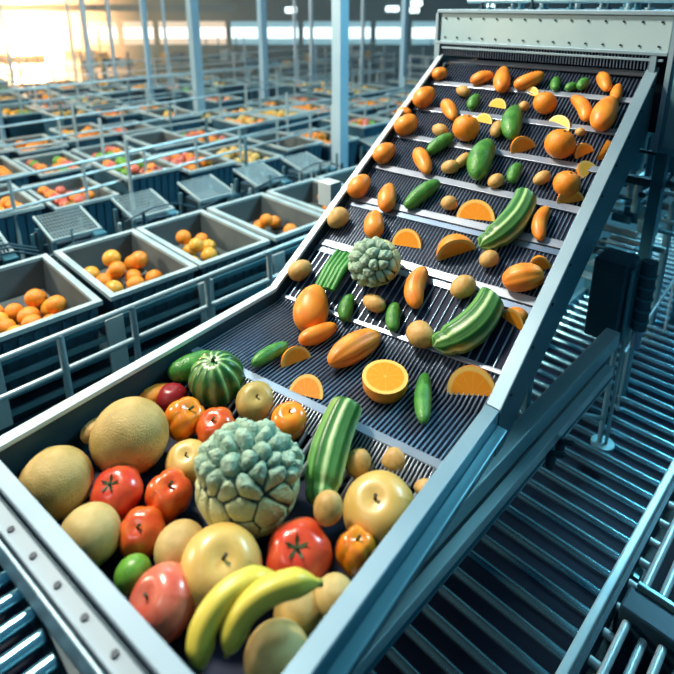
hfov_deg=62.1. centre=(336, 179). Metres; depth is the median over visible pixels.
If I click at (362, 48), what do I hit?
steel column
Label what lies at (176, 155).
orange
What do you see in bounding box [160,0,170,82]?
steel column
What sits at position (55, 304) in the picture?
orange
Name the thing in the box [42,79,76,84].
crate
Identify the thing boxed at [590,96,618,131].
mango
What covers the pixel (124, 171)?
lime
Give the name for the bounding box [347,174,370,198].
mango
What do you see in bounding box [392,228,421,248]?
wedge
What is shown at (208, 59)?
shelf
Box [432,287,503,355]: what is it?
zucchini
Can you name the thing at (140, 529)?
tomato
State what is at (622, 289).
motor
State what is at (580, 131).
potato
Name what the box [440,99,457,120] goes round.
mango
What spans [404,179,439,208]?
cucumber
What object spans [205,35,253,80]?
storage rack
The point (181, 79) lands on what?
crate
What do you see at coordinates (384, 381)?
orange half
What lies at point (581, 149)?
wedge
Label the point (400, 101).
crate
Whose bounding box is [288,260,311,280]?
potato
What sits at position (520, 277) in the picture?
squash
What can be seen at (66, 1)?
steel column
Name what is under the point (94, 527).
melon
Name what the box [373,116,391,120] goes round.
crate
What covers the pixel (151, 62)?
shelf
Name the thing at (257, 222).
orange
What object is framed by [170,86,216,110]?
crate
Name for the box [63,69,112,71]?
shelf
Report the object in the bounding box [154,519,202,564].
melon
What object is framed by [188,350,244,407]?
striped gourd
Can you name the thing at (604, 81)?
mango
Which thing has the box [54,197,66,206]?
apple
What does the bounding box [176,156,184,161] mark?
apple
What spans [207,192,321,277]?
crate
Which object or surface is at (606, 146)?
wedge
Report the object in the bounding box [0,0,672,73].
wall
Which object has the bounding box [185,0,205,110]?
steel column
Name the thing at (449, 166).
potato
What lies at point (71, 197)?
orange
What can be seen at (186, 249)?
lemon
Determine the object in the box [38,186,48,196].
orange
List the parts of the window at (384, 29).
frosted pane, frosted pane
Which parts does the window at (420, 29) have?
frosted pane, frosted pane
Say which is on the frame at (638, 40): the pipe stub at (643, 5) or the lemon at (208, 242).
the pipe stub at (643, 5)
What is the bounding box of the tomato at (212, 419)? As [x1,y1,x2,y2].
[195,407,234,442]
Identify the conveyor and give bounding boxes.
[0,538,67,673]
[369,225,673,673]
[596,517,673,673]
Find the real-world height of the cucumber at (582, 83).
0.042 m
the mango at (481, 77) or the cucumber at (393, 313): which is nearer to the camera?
the cucumber at (393, 313)
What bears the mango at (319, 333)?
on the machine
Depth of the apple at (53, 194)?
3.49 m
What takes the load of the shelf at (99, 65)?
attached to the storage rack at (128, 65)
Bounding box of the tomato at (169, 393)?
[156,383,187,412]
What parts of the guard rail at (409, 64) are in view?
post, rail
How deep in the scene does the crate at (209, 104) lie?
6.77 m
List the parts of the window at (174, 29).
frosted pane, frosted pane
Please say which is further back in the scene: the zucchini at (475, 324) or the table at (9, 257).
the table at (9, 257)
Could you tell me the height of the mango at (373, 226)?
0.073 m
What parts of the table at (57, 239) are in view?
leg, leg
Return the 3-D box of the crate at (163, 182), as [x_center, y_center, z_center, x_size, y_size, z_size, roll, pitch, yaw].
[-1.393,0.017,3.880,0.608,0.274,0.388,17,24,42]
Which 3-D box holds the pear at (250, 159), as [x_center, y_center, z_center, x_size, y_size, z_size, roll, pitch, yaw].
[-0.667,-0.145,4.372,0.073,0.067,0.070,8,19,25]
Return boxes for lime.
[29,160,38,167]
[53,156,60,163]
[114,553,151,596]
[115,157,125,164]
[121,168,131,175]
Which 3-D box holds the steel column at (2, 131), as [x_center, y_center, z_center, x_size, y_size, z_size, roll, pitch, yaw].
[-3.228,-2.010,4.923,0.051,4.600,0.051,-17,24,-42]
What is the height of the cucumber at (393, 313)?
0.053 m
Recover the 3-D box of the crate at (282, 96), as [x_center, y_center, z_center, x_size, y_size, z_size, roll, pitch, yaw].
[-0.438,-0.878,6.912,0.608,0.274,0.388,17,24,42]
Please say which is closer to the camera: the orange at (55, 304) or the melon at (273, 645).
the melon at (273, 645)
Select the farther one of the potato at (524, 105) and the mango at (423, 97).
the mango at (423, 97)
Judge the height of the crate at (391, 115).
0.274 m
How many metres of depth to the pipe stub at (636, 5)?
1.86 m
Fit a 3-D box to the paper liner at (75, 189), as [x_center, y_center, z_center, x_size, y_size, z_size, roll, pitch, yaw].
[-1.704,0.180,3.605,0.530,0.086,0.304,17,24,42]
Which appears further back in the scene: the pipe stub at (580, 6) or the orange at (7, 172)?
the orange at (7, 172)
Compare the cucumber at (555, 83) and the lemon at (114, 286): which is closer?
the cucumber at (555, 83)
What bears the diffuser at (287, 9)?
attached to the wall lamp at (287, 9)
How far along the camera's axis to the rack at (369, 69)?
6.21 m
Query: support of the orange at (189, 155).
on the paper liner
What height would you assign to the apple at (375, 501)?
0.116 m
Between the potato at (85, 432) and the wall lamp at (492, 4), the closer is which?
the potato at (85, 432)
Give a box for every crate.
[0,78,9,84]
[0,85,23,94]
[0,92,29,106]
[0,104,44,138]
[0,134,68,159]
[0,143,9,157]
[0,155,29,187]
[0,182,44,255]
[0,253,102,397]
[10,82,46,88]
[12,150,92,184]
[21,177,120,234]
[22,88,59,94]
[24,92,68,106]
[31,100,86,129]
[38,105,100,136]
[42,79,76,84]
[49,123,116,154]
[50,84,92,94]
[54,229,197,343]
[60,92,99,101]
[70,96,123,108]
[71,142,150,180]
[85,82,122,87]
[89,86,136,103]
[89,151,181,210]
[90,105,140,124]
[102,120,161,143]
[108,74,146,84]
[120,83,166,102]
[121,101,178,121]
[122,129,198,154]
[136,209,269,308]
[139,106,203,131]
[153,147,236,202]
[156,83,188,104]
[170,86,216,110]
[174,127,237,149]
[176,75,219,85]
[189,93,243,110]
[195,109,226,127]
[203,143,283,192]
[204,79,243,102]
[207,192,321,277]
[209,112,279,143]
[215,105,258,113]
[235,80,270,103]
[244,97,299,107]
[246,106,313,131]
[247,131,323,174]
[252,75,292,97]
[266,178,341,213]
[272,80,321,95]
[273,93,327,103]
[279,102,330,127]
[289,128,359,169]
[300,86,354,101]
[313,81,331,87]
[316,166,356,186]
[318,113,389,154]
[321,102,372,115]
[348,84,396,96]
[348,88,375,97]
[348,97,397,115]
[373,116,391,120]
[374,97,401,106]
[377,107,397,117]
[385,90,411,99]
[388,79,419,90]
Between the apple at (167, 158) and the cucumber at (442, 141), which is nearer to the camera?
the cucumber at (442, 141)
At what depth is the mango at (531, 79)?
1.95 m
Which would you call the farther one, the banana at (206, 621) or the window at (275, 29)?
the window at (275, 29)
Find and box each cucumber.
[168,350,210,382]
[251,341,287,366]
[338,294,354,321]
[385,302,400,331]
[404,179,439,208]
[414,372,431,424]
[426,133,453,154]
[466,138,494,180]
[467,94,480,109]
[501,105,522,139]
[506,162,522,183]
[550,76,560,91]
[565,82,576,91]
[576,77,589,90]
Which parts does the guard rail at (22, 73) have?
rail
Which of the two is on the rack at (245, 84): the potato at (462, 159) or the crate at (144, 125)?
the crate at (144, 125)
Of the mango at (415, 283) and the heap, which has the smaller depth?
the mango at (415, 283)
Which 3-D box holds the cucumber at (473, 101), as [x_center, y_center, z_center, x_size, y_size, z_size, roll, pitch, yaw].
[0.489,-0.280,2.009,0.040,0.055,0.073,11,21,32]
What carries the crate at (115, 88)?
on the rack at (33, 81)
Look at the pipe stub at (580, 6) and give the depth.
2.14 m
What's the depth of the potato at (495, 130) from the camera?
1.83 m
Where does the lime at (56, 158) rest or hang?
on the paper liner
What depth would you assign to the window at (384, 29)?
15.54 m
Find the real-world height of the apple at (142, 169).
0.075 m
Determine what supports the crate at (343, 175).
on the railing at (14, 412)
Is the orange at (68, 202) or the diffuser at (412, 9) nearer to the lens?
the orange at (68, 202)
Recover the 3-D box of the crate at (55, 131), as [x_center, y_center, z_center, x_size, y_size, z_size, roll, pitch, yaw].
[-2.305,-0.322,5.130,0.388,0.274,0.608,-17,24,-42]
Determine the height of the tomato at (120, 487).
0.088 m
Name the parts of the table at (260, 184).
leg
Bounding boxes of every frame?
[434,9,673,132]
[548,70,673,406]
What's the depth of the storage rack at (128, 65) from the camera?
11.46 m
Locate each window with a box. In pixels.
[4,13,59,67]
[87,21,118,43]
[122,21,153,43]
[158,21,188,43]
[199,21,225,43]
[231,21,257,43]
[267,21,297,43]
[303,21,331,43]
[349,21,370,43]
[376,21,400,43]
[412,21,435,43]
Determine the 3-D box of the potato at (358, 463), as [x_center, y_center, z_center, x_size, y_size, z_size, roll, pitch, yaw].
[0.042,0.554,1.099,0.049,0.052,0.053,8,19,25]
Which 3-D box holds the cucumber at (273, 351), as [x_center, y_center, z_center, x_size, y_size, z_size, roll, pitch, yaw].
[-0.167,0.428,1.379,0.040,0.038,0.115,15,23,40]
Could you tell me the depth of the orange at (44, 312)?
2.26 m
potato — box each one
[80,417,97,443]
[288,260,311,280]
[313,490,342,526]
[327,207,349,228]
[346,448,370,477]
[363,294,385,312]
[381,447,409,473]
[406,320,433,347]
[414,478,428,493]
[432,123,448,135]
[441,160,458,173]
[441,195,457,209]
[450,275,475,298]
[455,152,468,167]
[456,85,470,96]
[479,250,498,267]
[487,173,504,187]
[490,120,501,137]
[519,101,529,110]
[533,170,551,184]
[575,127,584,135]
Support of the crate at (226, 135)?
on the rack at (286, 106)
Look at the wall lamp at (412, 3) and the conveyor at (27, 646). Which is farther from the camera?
the wall lamp at (412, 3)
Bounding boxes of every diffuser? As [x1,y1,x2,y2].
[285,7,296,12]
[386,6,398,11]
[410,7,418,12]
[411,0,421,5]
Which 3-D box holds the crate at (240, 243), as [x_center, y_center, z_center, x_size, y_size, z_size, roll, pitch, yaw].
[-0.675,0.399,2.825,0.388,0.274,0.608,-17,24,-42]
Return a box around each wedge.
[281,346,310,367]
[289,374,323,399]
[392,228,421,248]
[436,234,475,260]
[447,365,494,395]
[456,199,494,220]
[476,113,492,123]
[489,98,506,108]
[503,307,528,329]
[510,136,535,153]
[526,87,538,95]
[530,255,551,269]
[549,115,570,130]
[557,191,583,203]
[573,143,593,158]
[576,161,595,177]
[596,140,610,159]
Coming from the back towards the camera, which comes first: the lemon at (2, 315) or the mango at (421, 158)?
the lemon at (2, 315)
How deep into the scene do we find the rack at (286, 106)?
4.62 m
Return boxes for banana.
[186,565,274,673]
[220,567,323,658]
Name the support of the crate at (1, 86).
on the rack at (153, 60)
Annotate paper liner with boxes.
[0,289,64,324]
[66,187,96,198]
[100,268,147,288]
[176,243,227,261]
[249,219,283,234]
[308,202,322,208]
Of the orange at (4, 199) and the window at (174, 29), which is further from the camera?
the window at (174, 29)
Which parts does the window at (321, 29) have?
frosted pane, frosted pane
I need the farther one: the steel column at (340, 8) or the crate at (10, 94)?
the crate at (10, 94)
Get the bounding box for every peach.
[36,164,47,173]
[57,157,66,163]
[112,148,120,152]
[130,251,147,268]
[147,163,155,169]
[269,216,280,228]
[318,132,326,139]
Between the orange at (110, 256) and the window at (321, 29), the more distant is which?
the window at (321, 29)
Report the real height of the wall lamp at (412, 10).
0.220 m
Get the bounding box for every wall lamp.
[283,6,298,13]
[384,5,400,12]
[408,6,420,13]
[409,0,423,6]
[480,3,495,8]
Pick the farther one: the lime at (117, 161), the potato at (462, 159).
the lime at (117, 161)
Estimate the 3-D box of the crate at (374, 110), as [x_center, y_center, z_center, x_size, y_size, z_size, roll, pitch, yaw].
[0.353,-0.786,6.614,0.388,0.274,0.608,-17,24,-42]
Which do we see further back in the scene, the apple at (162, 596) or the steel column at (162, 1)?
the steel column at (162, 1)
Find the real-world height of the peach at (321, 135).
0.080 m
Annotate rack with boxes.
[0,36,51,84]
[0,60,299,139]
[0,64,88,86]
[0,64,227,136]
[0,76,415,155]
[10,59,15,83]
[18,105,400,260]
[25,60,156,93]
[48,60,371,125]
[60,28,112,80]
[70,64,442,147]
[79,46,137,81]
[151,42,189,83]
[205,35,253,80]
[243,35,293,79]
[301,44,331,81]
[351,42,395,85]
[406,38,454,79]
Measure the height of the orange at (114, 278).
0.069 m
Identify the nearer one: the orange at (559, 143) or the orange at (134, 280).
the orange at (559, 143)
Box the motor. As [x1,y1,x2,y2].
[584,247,658,349]
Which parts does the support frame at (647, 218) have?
plate, plate, plate, tank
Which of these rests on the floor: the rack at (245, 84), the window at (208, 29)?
the rack at (245, 84)
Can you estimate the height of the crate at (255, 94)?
0.274 m
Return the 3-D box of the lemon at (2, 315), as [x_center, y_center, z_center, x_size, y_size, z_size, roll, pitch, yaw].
[-1.334,0.557,2.206,0.072,0.074,0.074,13,21,35]
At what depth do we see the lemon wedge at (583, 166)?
1.59 m
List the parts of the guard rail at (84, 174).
post, post, post, post, rail, rail, rail, post, post, post, post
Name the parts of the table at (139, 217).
leg, leg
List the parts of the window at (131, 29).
frosted pane, frosted pane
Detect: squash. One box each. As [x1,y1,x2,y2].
[327,328,380,368]
[502,263,544,291]
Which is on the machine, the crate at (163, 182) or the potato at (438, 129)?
the potato at (438, 129)
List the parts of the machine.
leg, panel, panel, leg, incline panel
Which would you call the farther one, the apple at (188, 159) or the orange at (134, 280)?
the apple at (188, 159)
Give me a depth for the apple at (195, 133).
5.18 m
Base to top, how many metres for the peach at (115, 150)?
0.075 m
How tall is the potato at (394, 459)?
0.052 m
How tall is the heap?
0.223 m
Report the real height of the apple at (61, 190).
0.068 m
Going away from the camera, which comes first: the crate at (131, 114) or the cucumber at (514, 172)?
the cucumber at (514, 172)
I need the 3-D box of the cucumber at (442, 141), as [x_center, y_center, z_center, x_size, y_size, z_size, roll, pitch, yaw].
[0.347,-0.123,1.898,0.102,0.071,0.049,-8,19,-25]
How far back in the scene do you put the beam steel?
12.05 m
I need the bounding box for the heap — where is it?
[0,76,417,151]
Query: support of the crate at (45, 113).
on the rack at (369, 69)
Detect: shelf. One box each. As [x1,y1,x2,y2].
[0,61,50,63]
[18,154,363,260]
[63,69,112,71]
[79,64,137,67]
[81,77,109,80]
[151,62,189,63]
[206,58,243,60]
[211,69,253,71]
[244,65,293,67]
[301,73,331,76]
[352,57,395,60]
[352,69,394,71]
[406,77,420,79]
[407,64,443,67]
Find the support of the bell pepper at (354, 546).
on the machine
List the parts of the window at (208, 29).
frosted pane, frosted pane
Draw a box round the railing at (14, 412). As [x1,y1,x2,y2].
[0,244,299,435]
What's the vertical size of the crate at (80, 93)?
0.274 m
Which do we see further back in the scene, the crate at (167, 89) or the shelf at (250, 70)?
the shelf at (250, 70)
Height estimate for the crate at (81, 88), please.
0.274 m
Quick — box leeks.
[315,248,349,291]
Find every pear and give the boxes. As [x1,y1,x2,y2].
[233,157,241,162]
[248,157,255,162]
[250,153,259,160]
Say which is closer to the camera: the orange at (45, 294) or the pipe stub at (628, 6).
the pipe stub at (628, 6)
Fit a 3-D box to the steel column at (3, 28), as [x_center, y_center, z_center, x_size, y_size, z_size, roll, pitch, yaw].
[-5.773,-3.422,9.442,0.076,4.600,0.076,17,24,42]
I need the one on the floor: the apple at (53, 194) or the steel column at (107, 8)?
the steel column at (107, 8)
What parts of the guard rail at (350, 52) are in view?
rail, rail, post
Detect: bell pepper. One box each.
[145,468,192,522]
[165,396,204,441]
[335,525,375,577]
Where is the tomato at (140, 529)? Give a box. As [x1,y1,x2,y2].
[119,506,165,557]
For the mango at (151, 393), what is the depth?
1.29 m
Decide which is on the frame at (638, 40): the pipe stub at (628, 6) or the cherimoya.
the pipe stub at (628, 6)
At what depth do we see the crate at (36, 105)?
6.52 m
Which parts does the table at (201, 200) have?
leg, leg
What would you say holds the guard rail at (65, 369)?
on the floor
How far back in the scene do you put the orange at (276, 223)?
3.18 m
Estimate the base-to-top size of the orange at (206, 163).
0.079 m
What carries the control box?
on the floor
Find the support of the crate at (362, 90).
on the rack at (245, 84)
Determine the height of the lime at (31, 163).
0.073 m
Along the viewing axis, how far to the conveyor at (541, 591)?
1.72 m
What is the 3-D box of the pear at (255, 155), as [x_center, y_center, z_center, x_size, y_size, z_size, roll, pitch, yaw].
[-0.655,-0.183,4.483,0.077,0.073,0.078,13,22,37]
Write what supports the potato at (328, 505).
on the machine
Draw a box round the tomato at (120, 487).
[89,464,143,519]
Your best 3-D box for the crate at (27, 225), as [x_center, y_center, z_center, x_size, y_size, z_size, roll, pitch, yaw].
[-2.015,0.250,3.301,0.388,0.274,0.608,-17,24,-42]
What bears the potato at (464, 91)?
on the machine
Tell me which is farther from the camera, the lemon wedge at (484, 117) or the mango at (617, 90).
the lemon wedge at (484, 117)
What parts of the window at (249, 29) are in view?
frosted pane, frosted pane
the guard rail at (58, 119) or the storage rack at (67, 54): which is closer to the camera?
the guard rail at (58, 119)
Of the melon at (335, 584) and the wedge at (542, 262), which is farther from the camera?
the wedge at (542, 262)
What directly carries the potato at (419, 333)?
on the machine
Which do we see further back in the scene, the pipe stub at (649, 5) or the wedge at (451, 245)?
the pipe stub at (649, 5)
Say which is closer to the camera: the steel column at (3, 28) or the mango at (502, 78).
the mango at (502, 78)
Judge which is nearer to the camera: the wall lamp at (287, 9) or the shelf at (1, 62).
the shelf at (1, 62)
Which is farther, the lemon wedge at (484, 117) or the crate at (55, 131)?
the crate at (55, 131)
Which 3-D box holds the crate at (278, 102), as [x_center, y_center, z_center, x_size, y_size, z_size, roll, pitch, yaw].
[-0.750,-0.786,6.614,0.388,0.274,0.608,-17,24,-42]
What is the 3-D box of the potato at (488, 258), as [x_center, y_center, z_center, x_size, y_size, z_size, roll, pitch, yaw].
[0.400,0.206,1.469,0.051,0.047,0.047,-15,23,-40]
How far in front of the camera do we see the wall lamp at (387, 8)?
15.17 m
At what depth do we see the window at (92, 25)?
15.54 m
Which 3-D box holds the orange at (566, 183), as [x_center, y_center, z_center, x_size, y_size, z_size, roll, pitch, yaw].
[0.634,0.011,1.545,0.074,0.074,0.074,10,20,29]
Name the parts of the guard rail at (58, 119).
post, post, post, post, post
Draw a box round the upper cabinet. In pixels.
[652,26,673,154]
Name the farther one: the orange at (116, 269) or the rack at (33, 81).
the rack at (33, 81)
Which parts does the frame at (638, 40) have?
post, plate, hood casing, plate, post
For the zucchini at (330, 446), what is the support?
on the machine
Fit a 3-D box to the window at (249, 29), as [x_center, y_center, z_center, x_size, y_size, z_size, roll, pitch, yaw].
[-2.500,-4.090,15.569,0.860,0.620,0.060,0,17,0]
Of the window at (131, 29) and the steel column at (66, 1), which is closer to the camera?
the steel column at (66, 1)
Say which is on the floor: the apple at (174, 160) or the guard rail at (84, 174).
the guard rail at (84, 174)
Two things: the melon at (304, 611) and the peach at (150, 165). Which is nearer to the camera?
the melon at (304, 611)
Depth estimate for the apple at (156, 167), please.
3.79 m
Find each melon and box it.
[18,445,93,521]
[61,501,120,566]
[89,396,168,473]
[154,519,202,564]
[244,617,307,673]
[274,589,322,637]
[315,572,350,617]
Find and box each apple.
[48,192,60,204]
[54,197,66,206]
[55,186,66,194]
[59,200,67,206]
[73,195,85,202]
[106,161,116,166]
[129,561,194,644]
[131,164,139,173]
[139,167,149,173]
[151,165,161,170]
[161,156,170,161]
[165,439,202,485]
[170,158,179,163]
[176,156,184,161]
[181,522,261,610]
[185,158,194,164]
[192,131,200,138]
[235,381,276,421]
[271,401,308,439]
[343,470,413,547]
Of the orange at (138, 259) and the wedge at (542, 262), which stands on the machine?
the wedge at (542, 262)
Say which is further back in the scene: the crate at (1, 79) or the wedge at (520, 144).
the crate at (1, 79)
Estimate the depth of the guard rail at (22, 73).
7.94 m
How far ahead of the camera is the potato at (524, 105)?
1.88 m
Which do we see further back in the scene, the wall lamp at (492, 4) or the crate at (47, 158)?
the wall lamp at (492, 4)
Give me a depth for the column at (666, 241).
2.74 m
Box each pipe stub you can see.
[517,3,524,8]
[528,0,535,9]
[540,3,548,9]
[566,2,574,9]
[576,3,584,8]
[603,3,612,9]
[623,3,631,9]
[631,3,641,9]
[640,3,647,9]
[644,3,653,9]
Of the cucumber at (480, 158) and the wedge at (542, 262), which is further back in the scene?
the cucumber at (480, 158)
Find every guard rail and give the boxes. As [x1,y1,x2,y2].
[0,43,373,88]
[0,52,396,112]
[0,68,394,152]
[0,88,413,259]
[0,234,307,401]
[408,55,464,78]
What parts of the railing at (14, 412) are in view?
plate, rail, rail, rail, rail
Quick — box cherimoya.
[194,418,304,538]
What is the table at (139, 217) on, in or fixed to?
on the floor
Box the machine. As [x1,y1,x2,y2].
[0,53,659,673]
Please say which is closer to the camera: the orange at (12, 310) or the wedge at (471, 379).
the wedge at (471, 379)
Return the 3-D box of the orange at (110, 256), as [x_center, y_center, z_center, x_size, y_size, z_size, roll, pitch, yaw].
[-1.059,0.368,2.630,0.081,0.081,0.080,-15,23,-39]
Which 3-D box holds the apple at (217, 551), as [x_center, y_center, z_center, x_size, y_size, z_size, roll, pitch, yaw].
[-0.185,0.624,0.899,0.130,0.116,0.128,2,17,5]
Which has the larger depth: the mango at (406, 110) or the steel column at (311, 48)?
the steel column at (311, 48)
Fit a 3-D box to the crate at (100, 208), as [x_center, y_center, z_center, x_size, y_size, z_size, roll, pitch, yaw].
[-1.704,0.195,3.610,0.608,0.274,0.388,17,24,42]
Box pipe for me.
[467,0,673,2]
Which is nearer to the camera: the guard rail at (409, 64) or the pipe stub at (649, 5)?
the pipe stub at (649, 5)
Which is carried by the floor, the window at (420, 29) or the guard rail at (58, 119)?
the guard rail at (58, 119)
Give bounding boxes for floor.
[0,74,673,673]
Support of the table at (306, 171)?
on the floor
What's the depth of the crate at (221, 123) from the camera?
5.27 m
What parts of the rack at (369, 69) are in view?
rail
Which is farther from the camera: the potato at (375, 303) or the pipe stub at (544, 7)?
the pipe stub at (544, 7)
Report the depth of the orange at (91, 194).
3.57 m
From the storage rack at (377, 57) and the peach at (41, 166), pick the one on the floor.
the storage rack at (377, 57)
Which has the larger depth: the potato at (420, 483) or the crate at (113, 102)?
the crate at (113, 102)
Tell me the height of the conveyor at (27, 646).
0.970 m
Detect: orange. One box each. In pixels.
[0,168,9,175]
[0,196,9,207]
[0,318,15,332]
[1,170,11,175]
[4,303,22,320]
[5,200,16,208]
[17,306,40,324]
[21,314,41,325]
[24,289,44,306]
[35,291,47,307]
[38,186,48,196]
[44,190,56,198]
[45,295,66,313]
[64,201,74,205]
[69,193,80,200]
[83,190,94,199]
[96,273,112,284]
[106,269,120,280]
[109,261,125,276]
[124,255,138,270]
[124,269,141,282]
[126,275,144,287]
[145,270,162,280]
[170,154,180,159]
[176,230,190,244]
[186,153,194,158]
[187,164,197,169]
[195,233,208,240]
[201,159,212,166]
[253,220,265,229]
[260,214,272,226]
[283,223,296,231]
[452,114,479,140]
[533,91,556,113]
[544,129,575,158]
[553,171,581,195]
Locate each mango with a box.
[139,383,167,402]
[293,284,328,330]
[298,322,336,345]
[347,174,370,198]
[363,210,383,238]
[373,142,395,163]
[377,183,395,211]
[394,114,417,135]
[396,107,411,115]
[404,266,427,308]
[412,86,435,108]
[412,147,431,174]
[432,67,447,80]
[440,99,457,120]
[470,70,493,85]
[493,66,510,92]
[514,71,544,89]
[531,206,550,240]
[570,95,591,121]
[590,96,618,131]
[596,71,611,91]
[610,83,622,101]
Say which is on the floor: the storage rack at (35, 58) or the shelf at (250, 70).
the storage rack at (35, 58)
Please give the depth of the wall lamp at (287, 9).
15.18 m
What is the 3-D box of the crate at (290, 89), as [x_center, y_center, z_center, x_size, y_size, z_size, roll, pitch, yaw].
[-0.559,-1.219,7.835,0.608,0.274,0.388,17,24,42]
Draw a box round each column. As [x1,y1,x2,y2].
[0,0,13,83]
[0,106,5,139]
[64,0,78,81]
[78,0,94,80]
[104,0,116,75]
[139,0,154,100]
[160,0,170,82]
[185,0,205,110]
[256,0,268,97]
[293,0,296,79]
[309,0,313,80]
[332,0,348,170]
[360,0,364,83]
[399,0,408,90]
[644,203,673,339]
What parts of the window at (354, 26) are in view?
frosted pane, frosted pane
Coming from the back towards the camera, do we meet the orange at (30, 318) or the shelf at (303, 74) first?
the shelf at (303, 74)
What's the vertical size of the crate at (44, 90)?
0.274 m
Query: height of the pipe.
0.020 m
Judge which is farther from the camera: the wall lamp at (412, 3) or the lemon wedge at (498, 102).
the wall lamp at (412, 3)
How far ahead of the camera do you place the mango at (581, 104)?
1.75 m
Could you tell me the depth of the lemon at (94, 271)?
2.57 m
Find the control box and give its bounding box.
[318,178,340,206]
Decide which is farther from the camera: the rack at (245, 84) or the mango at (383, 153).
the rack at (245, 84)
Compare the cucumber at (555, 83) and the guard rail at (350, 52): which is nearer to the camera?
the cucumber at (555, 83)
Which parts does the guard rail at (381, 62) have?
post, post, post, rail, rail, post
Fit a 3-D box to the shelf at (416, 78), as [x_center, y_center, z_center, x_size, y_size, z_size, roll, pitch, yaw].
[1.970,-2.117,11.754,1.020,0.030,0.500,0,17,0]
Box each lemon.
[0,312,8,319]
[5,325,20,331]
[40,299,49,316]
[85,266,99,277]
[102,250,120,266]
[105,280,123,292]
[183,244,196,255]
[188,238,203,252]
[201,239,215,251]
[201,247,217,260]
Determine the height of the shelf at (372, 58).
0.030 m
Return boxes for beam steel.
[2,5,235,10]
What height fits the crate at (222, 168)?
0.274 m
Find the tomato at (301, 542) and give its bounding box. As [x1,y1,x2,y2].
[266,516,332,577]
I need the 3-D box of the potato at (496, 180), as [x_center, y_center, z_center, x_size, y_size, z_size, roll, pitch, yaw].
[0.476,0.002,1.673,0.050,0.045,0.044,-15,23,-39]
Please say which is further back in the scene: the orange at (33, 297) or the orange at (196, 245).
the orange at (196, 245)
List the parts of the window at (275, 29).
frosted pane, frosted pane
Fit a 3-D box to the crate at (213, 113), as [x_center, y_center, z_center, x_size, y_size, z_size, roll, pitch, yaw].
[-1.372,-0.562,6.032,0.388,0.274,0.608,-17,24,-42]
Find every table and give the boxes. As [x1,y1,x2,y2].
[0,232,41,265]
[32,205,121,264]
[111,188,195,232]
[177,174,249,213]
[233,162,303,194]
[281,151,342,183]
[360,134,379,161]
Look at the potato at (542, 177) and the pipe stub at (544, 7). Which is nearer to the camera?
the potato at (542, 177)
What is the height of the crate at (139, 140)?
0.274 m
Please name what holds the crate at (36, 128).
on the rack at (47, 83)
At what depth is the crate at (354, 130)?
5.14 m
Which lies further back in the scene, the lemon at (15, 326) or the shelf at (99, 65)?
the shelf at (99, 65)
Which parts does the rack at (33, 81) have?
rail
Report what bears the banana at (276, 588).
on the machine
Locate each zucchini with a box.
[304,396,361,506]
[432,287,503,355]
[477,187,536,250]
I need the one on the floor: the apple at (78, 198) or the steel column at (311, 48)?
the steel column at (311, 48)
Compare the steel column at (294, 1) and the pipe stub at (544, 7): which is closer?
the pipe stub at (544, 7)
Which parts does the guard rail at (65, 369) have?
post, post, post, post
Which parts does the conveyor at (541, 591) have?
rail, rail, leg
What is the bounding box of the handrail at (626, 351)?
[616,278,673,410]
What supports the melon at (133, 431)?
on the machine
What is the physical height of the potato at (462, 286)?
0.060 m
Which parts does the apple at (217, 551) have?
stem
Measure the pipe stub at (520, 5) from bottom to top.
0.086 m
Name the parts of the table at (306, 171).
leg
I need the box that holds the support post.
[582,339,625,452]
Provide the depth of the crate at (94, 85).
8.05 m
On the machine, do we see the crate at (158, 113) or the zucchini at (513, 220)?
the zucchini at (513, 220)
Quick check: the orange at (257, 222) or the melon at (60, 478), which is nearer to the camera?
the melon at (60, 478)
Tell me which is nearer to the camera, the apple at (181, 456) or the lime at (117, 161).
the apple at (181, 456)
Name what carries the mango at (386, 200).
on the machine
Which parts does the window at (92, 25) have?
frosted pane, frosted pane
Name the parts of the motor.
gear casing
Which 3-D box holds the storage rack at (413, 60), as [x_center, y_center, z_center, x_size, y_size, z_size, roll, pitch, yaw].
[1.970,-2.406,11.663,1.020,1.335,0.500,0,17,0]
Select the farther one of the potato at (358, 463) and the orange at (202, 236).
the orange at (202, 236)
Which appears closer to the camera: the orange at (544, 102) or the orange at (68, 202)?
the orange at (544, 102)
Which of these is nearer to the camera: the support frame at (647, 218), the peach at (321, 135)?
the support frame at (647, 218)
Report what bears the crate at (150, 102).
on the rack at (369, 69)
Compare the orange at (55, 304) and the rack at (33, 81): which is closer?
the orange at (55, 304)
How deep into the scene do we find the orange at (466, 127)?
1.84 m
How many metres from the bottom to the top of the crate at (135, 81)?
0.274 m
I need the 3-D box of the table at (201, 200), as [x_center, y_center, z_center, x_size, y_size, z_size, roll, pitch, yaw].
[-0.765,0.401,3.584,0.432,0.797,0.380,-17,24,-42]

